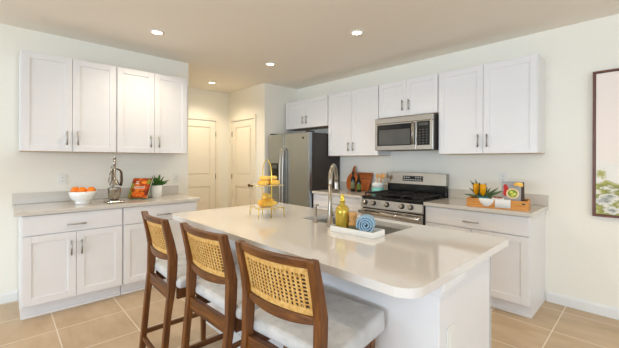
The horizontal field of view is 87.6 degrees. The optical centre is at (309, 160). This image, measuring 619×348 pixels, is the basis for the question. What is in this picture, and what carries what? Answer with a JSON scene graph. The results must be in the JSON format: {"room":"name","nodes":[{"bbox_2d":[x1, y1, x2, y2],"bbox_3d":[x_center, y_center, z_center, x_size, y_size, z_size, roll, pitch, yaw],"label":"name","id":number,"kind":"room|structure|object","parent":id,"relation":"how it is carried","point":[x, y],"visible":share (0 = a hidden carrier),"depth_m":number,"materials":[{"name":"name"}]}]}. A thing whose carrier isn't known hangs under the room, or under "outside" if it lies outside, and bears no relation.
{"room":"kitchen","nodes":[
{"label":"kitchen","id":0,"kind":"room"},
{"bbox_2d":[0,23,187,293],"bbox_3d":[-4.811,0.026,1.209,8.805,2.593,0.130,0,0,-44],"label":"wall","id":1,"kind":"structure","parent":0,"point":[20,172],"depth_m":3.22,"materials":[{"name":"paint"}]},
{"bbox_2d":[0,290,17,303],"bbox_3d":[-5.360,1.273,0.590,7.162,0.095,0.014,0,0,-44],"label":"baseboard","id":2,"kind":"structure","parent":1,"relation":"attached to","point":[12,296],"depth_m":3.02,"materials":[{"name":"paint"}]},
{"bbox_2d":[58,173,66,184],"bbox_3d":[-2.523,0.193,3.294,0.072,0.116,0.009,0,0,-44],"label":"electrical outlet","id":3,"kind":"object","parent":1,"relation":"attached to","point":[62,177],"visible":1,"depth_m":3.29,"materials":[{"name":"white plastic"}]},
{"bbox_2d":[60,176,64,182],"bbox_3d":[-2.521,0.193,3.292,0.034,0.068,0.002,0,0,-44],"label":"receptacle","id":4,"kind":"object","parent":3,"relation":"attached to","point":[62,178],"depth_m":3.29,"materials":[{"name":"white plastic"}]},
{"bbox_2d":[19,49,115,152],"bbox_3d":[-2.360,-0.527,3.183,0.745,0.898,0.338,0,0,-44],"label":"upper cabinet","id":5,"kind":"object","parent":1,"relation":"attached to","point":[68,105],"visible":1,"depth_m":3.05,"materials":[{"name":"paint"}]},
{"bbox_2d":[12,185,177,204],"bbox_3d":[-2.232,0.369,3.565,1.552,0.103,0.020,0,0,-44],"label":"backsplash","id":6,"kind":"structure","parent":1,"relation":"attached to","point":[58,196],"depth_m":3.25,"materials":[{"name":"grey stone"}]},
{"bbox_2d":[116,67,186,153],"bbox_3d":[-1.820,-0.525,3.697,0.742,0.898,0.338,0,0,-44],"label":"upper cabinet","id":7,"kind":"object","parent":1,"relation":"attached to","point":[151,108],"visible":0.99,"depth_m":3.57,"materials":[{"name":"paint"}]},
{"bbox_2d":[173,173,178,182],"bbox_3d":[-1.690,0.226,4.089,0.072,0.116,0.009,0,0,-44],"label":"electrical outlet","id":8,"kind":"object","parent":1,"relation":"attached to","point":[175,175],"visible":1,"depth_m":4.08,"materials":[{"name":"white plastic"}]},
{"bbox_2d":[188,87,227,208],"bbox_3d":[-2.098,0.036,5.613,1.450,2.593,0.120,0,0,-44],"label":"wall","id":9,"kind":"structure","parent":0,"point":[201,102],"depth_m":5.95,"materials":[{"name":"paint"}]},
{"bbox_2d":[188,119,215,229],"bbox_3d":[-1.989,0.311,5.613,0.804,2.027,0.109,0,0,-44],"label":"door","id":10,"kind":"structure","parent":9,"relation":"in","point":[201,134],"depth_m":5.73,"materials":[{"name":"paint"}]},
{"bbox_2d":[188,115,218,208],"bbox_3d":[-1.998,0.277,5.615,0.924,2.112,0.015,0,0,-44],"label":"trim","id":11,"kind":"structure","parent":9,"relation":"attached to","point":[189,116],"depth_m":5.89,"materials":[{"name":"paint"}]},
{"bbox_2d":[228,83,270,206],"bbox_3d":[-1.129,0.040,5.734,0.120,2.593,1.283,0,0,-44],"label":"wall","id":12,"kind":"structure","parent":0,"point":[256,99],"depth_m":5.37,"materials":[{"name":"paint"}]},
{"bbox_2d":[231,119,253,206],"bbox_3d":[-1.200,0.314,5.697,0.109,2.027,0.724,0,0,-44],"label":"door","id":13,"kind":"structure","parent":12,"relation":"in","point":[242,131],"depth_m":5.72,"materials":[{"name":"paint"}]},
{"bbox_2d":[229,114,255,206],"bbox_3d":[-1.191,0.280,5.698,0.015,2.112,0.844,0,0,-44],"label":"trim","id":14,"kind":"structure","parent":12,"relation":"attached to","point":[252,115],"depth_m":5.43,"materials":[{"name":"paint"}]},
{"bbox_2d":[271,84,296,133],"bbox_3d":[-0.429,0.042,5.598,0.705,2.593,0.120,0,0,-44],"label":"wall","id":15,"kind":"structure","parent":0,"point":[280,95],"depth_m":5.45,"materials":[{"name":"paint"}]},
{"bbox_2d":[0,0,618,92],"bbox_3d":[-1.385,-1.308,-0.980,11.235,0.100,10.700,0,0,-44],"label":"ceiling","id":16,"kind":"structure","parent":0,"point":[229,44],"depth_m":3.05,"materials":[{"name":"paint"}]},
{"bbox_2d":[149,29,164,34],"bbox_3d":[-1.498,-1.254,3.169,0.140,0.008,0.140,0,0,-44],"label":"recessed light","id":17,"kind":"object","parent":16,"relation":"in","point":[152,31],"visible":1,"depth_m":3.16,"materials":[{"name":"white plastic"}]},
{"bbox_2d":[265,62,275,65],"bbox_3d":[-0.511,-1.251,4.207,0.140,0.008,0.140,0,0,-44],"label":"recessed light","id":18,"kind":"object","parent":16,"relation":"in","point":[268,63],"visible":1,"depth_m":4.21,"materials":[{"name":"white plastic"}]},
{"bbox_2d":[350,30,363,35],"bbox_3d":[0.465,-1.247,3.161,0.140,0.008,0.140,0,0,-44],"label":"recessed light","id":19,"kind":"object","parent":16,"relation":"in","point":[354,32],"visible":1,"depth_m":3.15,"materials":[{"name":"white plastic"}]},
{"bbox_2d":[0,286,618,347],"bbox_3d":[-1.395,1.365,-0.980,11.235,0.060,10.700,0,0,-44],"label":"floor","id":20,"kind":"structure","parent":0,"point":[114,322],"depth_m":2.58,"materials":[{"name":"tile"}]},
{"bbox_2d":[18,208,121,319],"bbox_3d":[-2.277,0.894,3.085,0.738,0.875,0.636,0,0,-44],"label":"base cabinet","id":21,"kind":"object","parent":20,"relation":"on","point":[67,260],"visible":0.99,"depth_m":2.85,"materials":[{"name":"paint"}]},
{"bbox_2d":[12,185,199,216],"bbox_3d":[-2.018,0.387,3.341,1.552,0.138,0.639,0,0,-44],"label":"countertop","id":22,"kind":"structure","parent":21,"relation":"on","point":[38,203],"depth_m":3.16,"materials":[{"name":"grey stone"}]},
{"bbox_2d":[68,190,96,204],"bbox_3d":[-2.189,0.359,3.117,0.230,0.124,0.230,0,0,-44],"label":"fruit bowl","id":23,"kind":"object","parent":22,"relation":"on","point":[80,198],"visible":0.94,"depth_m":3.05,"materials":[{"name":"white ceramic"}]},
{"bbox_2d":[71,187,78,191],"bbox_3d":[-2.265,0.294,3.121,0.076,0.076,0.076,0,0,13],"label":"orange","id":24,"kind":"object","parent":23,"relation":"in","point":[74,189],"visible":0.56,"depth_m":3.09,"materials":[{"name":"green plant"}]},
{"bbox_2d":[77,187,86,191],"bbox_3d":[-2.188,0.295,3.105,0.076,0.075,0.075,0,0,37],"label":"orange","id":25,"kind":"object","parent":23,"relation":"in","point":[81,189],"visible":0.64,"depth_m":3.08,"materials":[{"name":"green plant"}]},
{"bbox_2d":[86,187,95,191],"bbox_3d":[-2.112,0.294,3.121,0.076,0.075,0.075,0,0,11],"label":"orange","id":26,"kind":"object","parent":23,"relation":"in","point":[89,188],"visible":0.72,"depth_m":3.10,"materials":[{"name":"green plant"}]},
{"bbox_2d":[104,156,123,203],"bbox_3d":[-1.962,0.190,3.239,0.145,0.464,0.175,0,0,-44],"label":"press","id":27,"kind":"object","parent":22,"relation":"on","point":[114,193],"visible":1,"depth_m":3.21,"materials":[{"name":"metal"}]},
{"bbox_2d":[107,187,120,199],"bbox_3d":[-1.951,0.333,3.226,0.124,0.114,0.124,0,0,-44],"label":"cup","id":28,"kind":"object","parent":27,"relation":"on","point":[114,193],"depth_m":3.18,"materials":[{"name":"metal"}]},
{"bbox_2d":[151,174,168,196],"bbox_3d":[-1.763,0.292,3.714,0.285,0.261,0.222,0,0,-44],"label":"potted plant","id":29,"kind":"object","parent":22,"relation":"on","point":[156,187],"visible":0.84,"depth_m":3.67,"materials":[{"name":"green plant"}]},
{"bbox_2d":[120,201,196,294],"bbox_3d":[-1.738,0.896,3.600,0.746,0.875,0.636,0,0,-44],"label":"base cabinet","id":30,"kind":"object","parent":20,"relation":"on","point":[134,240],"visible":0.27,"depth_m":3.25,"materials":[{"name":"paint"}]},
{"bbox_2d":[139,211,235,347],"bbox_3d":[-0.812,0.837,2.116,0.481,1.000,0.500,0,0,-42],"label":"bar stool","id":31,"kind":"object","parent":20,"relation":"on","point":[170,265],"visible":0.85,"depth_m":1.97,"materials":[{"name":"wood"}]},
{"bbox_2d":[155,251,235,287],"bbox_3d":[-0.773,0.693,2.151,0.378,0.096,0.500,0,0,-42],"label":"seat cushion","id":32,"kind":"object","parent":31,"relation":"on","point":[179,274],"depth_m":2.03,"materials":[{"name":"fabric"}]},
{"bbox_2d":[180,222,286,347],"bbox_3d":[-0.401,0.839,1.750,0.500,1.000,0.481,0,0,44],"label":"bar stool","id":33,"kind":"object","parent":20,"relation":"on","point":[209,256],"visible":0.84,"depth_m":1.60,"materials":[{"name":"wood"}]},
{"bbox_2d":[196,263,259,319],"bbox_3d":[-0.365,0.695,1.787,0.500,0.096,0.378,0,0,44],"label":"seat cushion","id":34,"kind":"object","parent":33,"relation":"on","point":[213,292],"depth_m":1.67,"materials":[{"name":"fabric"}]},
{"bbox_2d":[268,130,339,207],"bbox_3d":[-0.127,0.459,5.060,0.717,1.762,0.960,0,0,-44],"label":"refrigerator","id":35,"kind":"object","parent":20,"relation":"on","point":[301,162],"visible":0.62,"depth_m":4.74,"materials":[{"name":"grey metal"}]},
{"bbox_2d":[235,240,384,347],"bbox_3d":[-0.013,0.840,1.378,0.500,1.000,0.481,0,0,40],"label":"bar stool","id":36,"kind":"object","parent":20,"relation":"on","point":[295,310],"visible":1,"depth_m":1.26,"materials":[{"name":"brown wood"}]},
{"bbox_2d":[254,291,384,347],"bbox_3d":[0.020,0.696,1.418,0.500,0.096,0.378,0,0,40],"label":"seat cushion","id":37,"kind":"object","parent":36,"relation":"on","point":[351,324],"depth_m":1.32,"materials":[{"name":"fabric"}]},
{"bbox_2d":[313,193,361,214],"bbox_3d":[0.555,0.904,4.437,0.634,0.875,0.873,0,0,-44],"label":"base cabinet","id":38,"kind":"object","parent":20,"relation":"on","point":[354,204],"visible":0.13,"depth_m":4.24,"materials":[{"name":"paint"}]},
{"bbox_2d":[312,181,387,198],"bbox_3d":[0.560,0.397,4.435,0.634,0.138,0.867,0,0,-44],"label":"countertop","id":39,"kind":"structure","parent":38,"relation":"on","point":[343,190],"depth_m":4.36,"materials":[{"name":"grey stone"}]},
{"bbox_2d":[346,166,357,189],"bbox_3d":[0.612,0.254,4.663,0.145,0.345,0.168,0,0,-8],"label":"cutting board","id":40,"kind":"object","parent":39,"relation":"on","point":[348,182],"visible":0.77,"depth_m":4.67,"materials":[{"name":"brown wood"}]},
{"bbox_2d":[351,171,354,191],"bbox_3d":[0.600,0.293,4.442,0.066,0.276,0.067,0,0,-44],"label":"oil bottle","id":41,"kind":"object","parent":39,"relation":"on","point":[352,177],"visible":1,"depth_m":4.41,"materials":[{"name":"green glass"}]},
{"bbox_2d":[357,175,360,191],"bbox_3d":[0.673,0.318,4.394,0.061,0.226,0.061,0,0,-44],"label":"oil bottle","id":42,"kind":"object","parent":39,"relation":"on","point":[358,180],"visible":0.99,"depth_m":4.37,"materials":[{"name":"green glass"}]},
{"bbox_2d":[355,172,372,190],"bbox_3d":[0.763,0.303,4.563,0.119,0.252,0.250,0,0,-44],"label":"cutting board","id":43,"kind":"object","parent":39,"relation":"on","point":[365,178],"visible":0.78,"depth_m":4.53,"materials":[{"name":"brown wood"}]},
{"bbox_2d":[372,182,383,190],"bbox_3d":[0.905,0.362,4.266,0.156,0.140,0.156,0,0,-44],"label":"utensil crock","id":44,"kind":"object","parent":39,"relation":"on","point":[376,186],"visible":0.75,"depth_m":4.20,"materials":[{"name":"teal ceramic"}]},
{"bbox_2d":[204,230,490,347],"bbox_3d":[0.074,0.902,2.234,0.795,0.876,2.073,0,0,-44],"label":"kitchen island","id":45,"kind":"object","parent":20,"relation":"on","point":[457,314],"visible":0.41,"depth_m":1.44,"materials":[{"name":"paint"}]},
{"bbox_2d":[173,202,507,298],"bbox_3d":[-0.003,0.446,2.172,1.065,0.034,2.094,0,0,-44],"label":"island countertop","id":46,"kind":"structure","parent":45,"relation":"on","point":[414,261],"depth_m":1.64,"materials":[{"name":"stone"}]},
{"bbox_2d":[249,160,284,218],"bbox_3d":[-0.326,0.211,2.470,0.211,0.434,0.211,0,0,-28],"label":"tiered stand","id":47,"kind":"object","parent":46,"relation":"on","point":[271,207],"visible":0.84,"depth_m":2.40,"materials":[{"name":"gold metal"}]},
{"bbox_2d":[258,180,268,184],"bbox_3d":[-0.345,0.168,2.412,0.088,0.036,0.088,0,0,-28],"label":"bread roll","id":48,"kind":"object","parent":47,"relation":"on","point":[261,182],"visible":0.97,"depth_m":2.38,"materials":[{"name":"food"}]},
{"bbox_2d":[259,176,270,179],"bbox_3d":[-0.337,0.133,2.447,0.092,0.032,0.068,0,0,-28],"label":"bread roll","id":49,"kind":"object","parent":48,"relation":"on","point":[260,177],"visible":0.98,"depth_m":2.42,"materials":[{"name":"food"}]},
{"bbox_2d":[258,199,276,206],"bbox_3d":[-0.323,0.321,2.420,0.160,0.060,0.068,0,0,-36],"label":"croissant","id":50,"kind":"object","parent":47,"relation":"on","point":[267,202],"visible":0.92,"depth_m":2.39,"materials":[{"name":"orange food"}]},
{"bbox_2d":[262,193,270,199],"bbox_3d":[-0.335,0.274,2.464,0.057,0.049,0.138,0,0,11],"label":"croissant","id":51,"kind":"object","parent":50,"relation":"on","point":[264,195],"visible":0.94,"depth_m":2.43,"materials":[{"name":"food"}]},
{"bbox_2d":[269,180,279,184],"bbox_3d":[-0.268,0.168,2.455,0.088,0.036,0.088,0,0,-28],"label":"bread roll","id":52,"kind":"object","parent":47,"relation":"on","point":[274,182],"visible":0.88,"depth_m":2.42,"materials":[{"name":"food"}]},
{"bbox_2d":[313,204,318,222],"bbox_3d":[0.046,0.365,2.232,0.046,0.128,0.040,0,0,-8],"label":"soap dispenser","id":53,"kind":"object","parent":46,"relation":"on","point":[315,205],"visible":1,"depth_m":2.22,"materials":[{"name":"silver metal"}]},
{"bbox_2d":[326,164,338,226],"bbox_3d":[0.177,0.227,2.206,0.082,0.405,0.268,0,0,15],"label":"faucet","id":54,"kind":"object","parent":46,"relation":"on","point":[330,214],"visible":0.92,"depth_m":2.10,"materials":[{"name":"silver metal"}]},
{"bbox_2d":[330,224,384,238],"bbox_3d":[0.278,0.413,1.901,0.302,0.034,0.124,0,0,42],"label":"tray","id":55,"kind":"object","parent":46,"relation":"on","point":[375,233],"visible":0.75,"depth_m":1.84,"materials":[{"name":"white ceramic"}]},
{"bbox_2d":[335,194,348,227],"bbox_3d":[0.202,0.315,1.978,0.086,0.213,0.086,0,0,-44],"label":"glass bottle","id":56,"kind":"object","parent":55,"relation":"on","point":[342,211],"visible":0.87,"depth_m":1.95,"materials":[{"name":"yellow glass"}]},
{"bbox_2d":[348,212,357,229],"bbox_3d":[0.261,0.366,1.939,0.058,0.110,0.058,0,0,-44],"label":"dish brush","id":57,"kind":"object","parent":55,"relation":"on","point":[353,215],"visible":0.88,"depth_m":1.92,"materials":[{"name":"wood"}]},
{"bbox_2d":[356,214,374,231],"bbox_3d":[0.322,0.361,1.843,0.102,0.095,0.088,0,0,16],"label":"rolled towel","id":58,"kind":"object","parent":55,"relation":"on","point":[366,222],"visible":0.99,"depth_m":1.81,"materials":[{"name":"blue fabric"}]},
{"bbox_2d":[317,218,401,233],"bbox_3d":[0.313,0.573,2.242,0.356,0.216,0.736,0,0,-44],"label":"sink","id":59,"kind":"object","parent":46,"relation":"in","point":[388,230],"visible":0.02,"depth_m":2.27,"materials":[{"name":"metal"}]},
{"bbox_2d":[446,323,454,347],"bbox_3d":[0.575,0.737,1.316,0.072,0.120,0.006,0,0,-44],"label":"outlet plate","id":60,"kind":"object","parent":45,"relation":"attached to","point":[450,327],"depth_m":1.31,"materials":[{"name":"white plastic"}]},
{"bbox_2d":[450,332,453,347],"bbox_3d":[0.578,0.737,1.312,0.032,0.070,0.003,0,0,-44],"label":"receptacle","id":61,"kind":"object","parent":45,"relation":"attached to","point":[451,333],"depth_m":1.31,"materials":[{"name":"white plastic"}]},
{"bbox_2d":[358,172,448,224],"bbox_3d":[1.097,0.747,3.802,0.720,1.194,0.781,0,0,-44],"label":"gas range","id":62,"kind":"object","parent":20,"relation":"on","point":[403,200],"visible":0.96,"depth_m":3.74,"materials":[{"name":"silver metal"}]},
{"bbox_2d":[362,194,445,202],"bbox_3d":[1.099,0.435,3.803,0.557,0.018,0.781,0,0,-44],"label":"cooktop","id":63,"kind":"object","parent":62,"relation":"in","point":[375,197],"depth_m":3.64,"materials":[{"name":"black metal"}]},
{"bbox_2d":[425,206,544,318],"bbox_3d":[1.720,0.909,3.216,0.634,0.875,0.920,0,0,-44],"label":"base cabinet","id":64,"kind":"object","parent":20,"relation":"on","point":[518,269],"visible":0.48,"depth_m":2.84,"materials":[{"name":"paint"}]},
{"bbox_2d":[423,189,547,216],"bbox_3d":[1.730,0.401,3.208,0.634,0.138,0.943,0,0,-44],"label":"countertop","id":65,"kind":"structure","parent":64,"relation":"on","point":[457,199],"depth_m":3.13,"materials":[{"name":"grey stone"}]},
{"bbox_2d":[467,196,530,210],"bbox_3d":[1.754,0.395,3.001,0.485,0.080,0.251,0,0,38],"label":"wooden crate","id":66,"kind":"object","parent":65,"relation":"on","point":[472,201],"visible":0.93,"depth_m":2.90,"materials":[{"name":"brown wood"}]},
{"bbox_2d":[473,182,479,194],"bbox_3d":[1.633,0.322,3.159,0.060,0.205,0.060,0,0,-44],"label":"champagne flute","id":67,"kind":"object","parent":66,"relation":"in","point":[476,189],"visible":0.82,"depth_m":3.14,"materials":[{"name":"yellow glass"}]},
{"bbox_2d":[479,184,486,195],"bbox_3d":[1.655,0.322,3.078,0.060,0.205,0.060,0,0,-44],"label":"champagne flute","id":68,"kind":"object","parent":66,"relation":"in","point":[482,187],"visible":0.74,"depth_m":3.06,"materials":[{"name":"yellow glass"}]},
{"bbox_2d":[465,180,501,198],"bbox_3d":[1.689,0.304,3.140,0.073,0.241,0.371,0,0,-44],"label":"spiky plant","id":69,"kind":"object","parent":66,"relation":"in","point":[490,194],"visible":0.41,"depth_m":3.10,"materials":[{"name":"green plant"}]},
{"bbox_2d":[479,198,493,205],"bbox_3d":[1.620,0.386,2.953,0.123,0.071,0.023,0,0,38],"label":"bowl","id":70,"kind":"object","parent":66,"relation":"on","point":[484,201],"visible":1,"depth_m":2.95,"materials":[{"name":"white ceramic"}]},
{"bbox_2d":[495,199,510,208],"bbox_3d":[1.721,0.387,2.874,0.121,0.073,0.023,0,0,38],"label":"napkin","id":71,"kind":"object","parent":66,"relation":"on","point":[500,203],"visible":1,"depth_m":2.87,"materials":[{"name":"white fabric"}]},
{"bbox_2d":[502,181,524,200],"bbox_3d":[1.864,0.310,2.957,0.175,0.222,0.079,0,0,30],"label":"cookbook","id":72,"kind":"object","parent":66,"relation":"in","point":[513,191],"visible":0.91,"depth_m":2.95,"materials":[{"name":"paper"}]},
{"bbox_2d":[297,14,618,307],"bbox_3d":[2.994,0.054,2.432,0.120,2.593,9.187,0,0,-44],"label":"wall","id":73,"kind":"structure","parent":0,"point":[582,248],"depth_m":3.03,"materials":[{"name":"paint"}]},
{"bbox_2d":[286,95,328,130],"bbox_3d":[0.027,-0.739,5.212,0.338,0.458,0.980,0,0,-44],"label":"upper cabinet","id":74,"kind":"object","parent":73,"relation":"attached to","point":[312,113],"visible":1,"depth_m":5.08,"materials":[{"name":"paint"}]},
{"bbox_2d":[328,85,390,155],"bbox_3d":[0.673,-0.513,4.534,0.338,0.906,0.875,0,0,-44],"label":"upper cabinet","id":75,"kind":"object","parent":73,"relation":"attached to","point":[352,114],"visible":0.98,"depth_m":4.40,"materials":[{"name":"paint"}]},
{"bbox_2d":[341,181,387,190],"bbox_3d":[0.783,0.380,4.646,0.020,0.103,0.867,0,0,-44],"label":"backsplash","id":76,"kind":"structure","parent":73,"relation":"attached to","point":[343,184],"depth_m":4.56,"materials":[{"name":"grey stone"}]},
{"bbox_2d":[379,73,438,118],"bbox_3d":[1.247,-0.746,3.933,0.338,0.436,0.772,0,0,-44],"label":"upper cabinet","id":77,"kind":"object","parent":73,"relation":"attached to","point":[419,95],"visible":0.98,"depth_m":3.80,"materials":[{"name":"paint"}]},
{"bbox_2d":[375,113,438,150],"bbox_3d":[1.208,-0.314,3.896,0.436,0.392,0.750,0,0,-44],"label":"microwave","id":78,"kind":"object","parent":77,"relation":"attached to","point":[415,132],"visible":0.94,"depth_m":3.72,"materials":[{"name":"grey metal"}]},
{"bbox_2d":[439,54,544,154],"bbox_3d":[1.832,-0.512,3.319,0.338,0.898,0.914,0,0,-44],"label":"upper cabinet","id":79,"kind":"object","parent":73,"relation":"attached to","point":[498,107],"visible":1,"depth_m":3.17,"materials":[{"name":"paint"}]},
{"bbox_2d":[449,189,547,205],"bbox_3d":[1.952,0.384,3.420,0.020,0.103,0.943,0,0,-44],"label":"backsplash","id":80,"kind":"structure","parent":73,"relation":"attached to","point":[536,199],"depth_m":3.36,"materials":[{"name":"grey stone"}]},
{"bbox_2d":[499,172,506,182],"bbox_3d":[2.017,0.182,3.361,0.009,0.116,0.072,0,0,-44],"label":"electrical outlet","id":81,"kind":"object","parent":73,"relation":"attached to","point":[502,175],"visible":0.87,"depth_m":3.36,"materials":[{"name":"white plastic"}]},
{"bbox_2d":[546,291,618,319],"bbox_3d":[4.191,1.307,1.075,0.014,0.095,5.565,0,0,-44],"label":"baseboard","id":82,"kind":"structure","parent":73,"relation":"attached to","point":[584,305],"depth_m":2.89,"materials":[{"name":"paint"}]},
{"bbox_2d":[592,68,618,217],"bbox_3d":[2.823,-0.142,2.498,0.035,1.264,0.950,0,0,-44],"label":"framed painting","id":83,"kind":"object","parent":73,"relation":"attached to","point":[605,156],"visible":1,"depth_m":2.77,"materials":[{"name":"brown wood"}]},
{"bbox_3d":[-1.847,0.332,3.552,0.125,0.180,0.183,0,0,4],"label":"book stand","id":84,"kind":"object","parent":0,"visible":0},
{"bbox_2d":[128,178,152,198],"bbox_3d":[-1.851,0.309,3.535,0.212,0.219,0.128,0,0,2],"label":"cookbook","id":85,"kind":"object","parent":84,"relation":"on","point":[140,188],"visible":1,"depth_m":3.52,"materials":[{"name":"paper"}]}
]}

